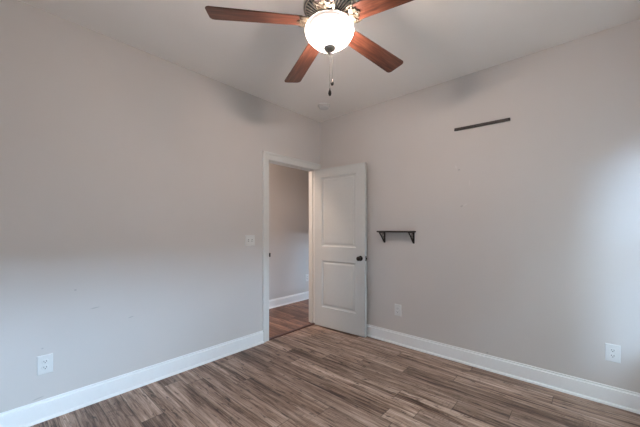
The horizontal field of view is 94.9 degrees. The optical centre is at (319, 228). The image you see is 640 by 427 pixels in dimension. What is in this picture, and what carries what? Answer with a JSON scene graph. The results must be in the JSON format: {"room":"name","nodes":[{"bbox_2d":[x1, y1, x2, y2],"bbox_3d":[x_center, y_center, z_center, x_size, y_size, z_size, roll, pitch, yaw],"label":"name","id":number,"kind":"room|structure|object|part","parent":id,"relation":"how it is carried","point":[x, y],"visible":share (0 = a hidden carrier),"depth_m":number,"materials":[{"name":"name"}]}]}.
{"room":"empty bedroom","nodes":[
{"label":"empty bedroom","id":0,"kind":"room"},
{"bbox_2d":[0,0,319,412],"bbox_3d":[-1.341,-0.093,2.603,0.115,2.726,3.900,0,0,42],"label":"wall","id":1,"kind":"structure","parent":0,"point":[131,178],"depth_m":2.26,"materials":[{"name":"beige paint"}]},
{"bbox_2d":[37,353,52,375],"bbox_3d":[-1.835,0.904,1.962,0.009,0.126,0.080,0,0,42],"label":"wall outlet","id":2,"kind":"object","parent":1,"relation":"attached to","point":[44,362],"visible":1,"depth_m":1.96,"materials":[{"name":"white plastic"}]},
{"bbox_2d":[0,330,263,426],"bbox_3d":[-1.562,1.203,2.250,0.030,0.134,2.780,0,0,42],"label":"baseboard","id":3,"kind":"structure","parent":1,"relation":"attached to","point":[28,415],"depth_m":2.25,"materials":[{"name":"white paint"}]},
{"bbox_2d":[245,235,254,245],"bbox_3d":[-0.749,0.124,3.164,0.019,0.118,0.122,0,0,42],"label":"light switch","id":4,"kind":"object","parent":1,"relation":"attached to","point":[249,239],"visible":1,"depth_m":3.16,"materials":[{"name":"white plastic"}]},
{"bbox_2d":[263,150,320,341],"bbox_3d":[-0.357,0.196,3.685,0.134,2.148,0.965,0,0,42],"label":"door frame","id":5,"kind":"structure","parent":1,"relation":"attached to","point":[267,156],"depth_m":3.50,"materials":[{"name":"white paint"}]},
{"bbox_2d":[315,162,366,336],"bbox_3d":[0.236,0.241,3.656,0.791,2.033,0.161,0,0,39],"label":"door","id":6,"kind":"structure","parent":5,"relation":"attached to","point":[340,191],"depth_m":3.62,"materials":[{"name":"white paint"}]},
{"bbox_3d":[0.455,0.344,3.417,0.064,0.064,0.062,0,0,39],"label":"knob","id":7,"kind":"part","parent":6,"relation":"part of","materials":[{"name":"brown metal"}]},
{"bbox_2d":[269,163,308,299],"bbox_3d":[-0.959,-0.030,4.612,0.100,2.600,4.200,0,0,42],"label":"wall","id":8,"kind":"structure","parent":0,"point":[288,186],"depth_m":4.99,"materials":[{"name":"beige paint"}]},
{"bbox_2d":[269,291,308,308],"bbox_3d":[-0.928,1.203,4.550,0.030,0.134,3.950,0,0,42],"label":"baseboard","id":9,"kind":"structure","parent":8,"relation":"attached to","point":[281,301],"depth_m":4.99,"materials":[{"name":"white paint"}]},
{"bbox_2d":[19,0,639,121],"bbox_3d":[-0.026,-1.506,1.524,3.515,0.100,4.050,0,0,42],"label":"ceiling","id":10,"kind":"structure","parent":0,"point":[436,41],"depth_m":2.22,"materials":[{"name":"paint"}]},
{"bbox_2d":[205,0,413,95],"bbox_3d":[0.087,-1.096,1.641,1.264,0.720,1.246,0,0,42],"label":"ceiling fan","id":11,"kind":"object","parent":10,"relation":"hanging from","point":[328,20],"visible":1,"depth_m":1.61,"materials":[{"name":"brown wood"}]},
{"bbox_3d":[-0.348,-1.146,1.587,0.505,0.006,0.132,1,11,-6],"label":"blade","id":12,"kind":"part","parent":11,"relation":"part of","materials":[{"name":"brown wood"}]},
{"bbox_3d":[-0.111,-1.123,1.996,0.132,0.006,0.505,-12,2,-24],"label":"blade","id":13,"kind":"part","parent":11,"relation":"part of","materials":[{"name":"brown wood"}]},
{"bbox_3d":[0.025,-1.079,1.680,0.054,0.075,0.054,0,0,42],"label":"bulb","id":14,"kind":"part","parent":11,"relation":"part of","materials":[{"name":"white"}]},
{"bbox_3d":[0.114,-1.079,1.629,0.054,0.075,0.054,0,0,42],"label":"bulb","id":15,"kind":"part","parent":11,"relation":"part of","materials":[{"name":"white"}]},
{"bbox_3d":[0.352,-1.136,1.898,0.505,0.006,0.132,1,-12,-42],"label":"blade","id":16,"kind":"part","parent":11,"relation":"part of","materials":[{"name":"brown wood"}]},
{"bbox_3d":[0.401,-1.146,1.427,0.505,0.006,0.132,-1,-11,30],"label":"blade","id":17,"kind":"part","parent":11,"relation":"part of","materials":[{"name":"brown wood"}]},
{"bbox_2d":[318,103,329,109],"bbox_3d":[0.047,-1.435,3.462,0.146,0.040,0.146,0,0,42],"label":"smoke detector","id":18,"kind":"object","parent":10,"relation":"attached to","point":[322,106],"visible":1,"depth_m":3.43,"materials":[{"name":"plastic"}]},
{"bbox_2d":[30,299,639,426],"bbox_3d":[0.149,1.295,2.542,4.315,0.050,5.500,0,0,42],"label":"floor","id":19,"kind":"structure","parent":0,"point":[315,375],"depth_m":2.24,"materials":[{"name":"brown wood"}]},
{"bbox_2d":[269,323,314,339],"bbox_3d":[-0.335,1.266,3.658,0.054,0.009,0.775,0,0,42],"label":"threshold","id":20,"kind":"object","parent":19,"relation":"on","point":[311,324],"visible":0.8,"depth_m":3.62,"materials":[{"name":"brown wood"}]},
{"bbox_2d":[320,19,639,392],"bbox_3d":[1.276,-0.093,2.974,3.515,2.726,0.150,0,0,42],"label":"wall","id":21,"kind":"structure","parent":0,"point":[526,248],"depth_m":2.52,"materials":[{"name":"beige paint"}]},
{"bbox_2d":[377,231,415,243],"bbox_3d":[0.823,0.087,3.192,0.400,0.135,0.132,0,0,42],"label":"wall shelf","id":22,"kind":"object","parent":21,"relation":"attached to","point":[380,232],"visible":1,"depth_m":3.12,"materials":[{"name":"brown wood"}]},
{"bbox_2d":[395,304,400,315],"bbox_3d":[0.858,0.895,3.243,0.080,0.126,0.009,0,0,42],"label":"wall outlet","id":23,"kind":"object","parent":21,"relation":"attached to","point":[397,306],"visible":1,"depth_m":3.24,"materials":[{"name":"white plastic"}]},
{"bbox_2d":[454,118,509,130],"bbox_3d":[1.469,-0.952,2.685,0.458,0.026,0.021,2,1,42],"label":"wall rail","id":24,"kind":"object","parent":21,"relation":"attached to","point":[505,119],"visible":1,"depth_m":2.67,"materials":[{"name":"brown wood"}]},
{"bbox_2d":[367,324,639,413],"bbox_3d":[1.204,1.203,2.919,3.248,0.134,0.030,0,0,42],"label":"baseboard","id":25,"kind":"structure","parent":21,"relation":"attached to","point":[627,400],"depth_m":2.47,"materials":[{"name":"white paint"}]},
{"bbox_2d":[605,343,620,362],"bbox_3d":[2.111,0.895,2.119,0.080,0.126,0.009,0,0,42],"label":"wall outlet","id":26,"kind":"object","parent":21,"relation":"attached to","point":[612,352],"visible":1,"depth_m":2.12,"materials":[{"name":"white plastic"}]}
]}

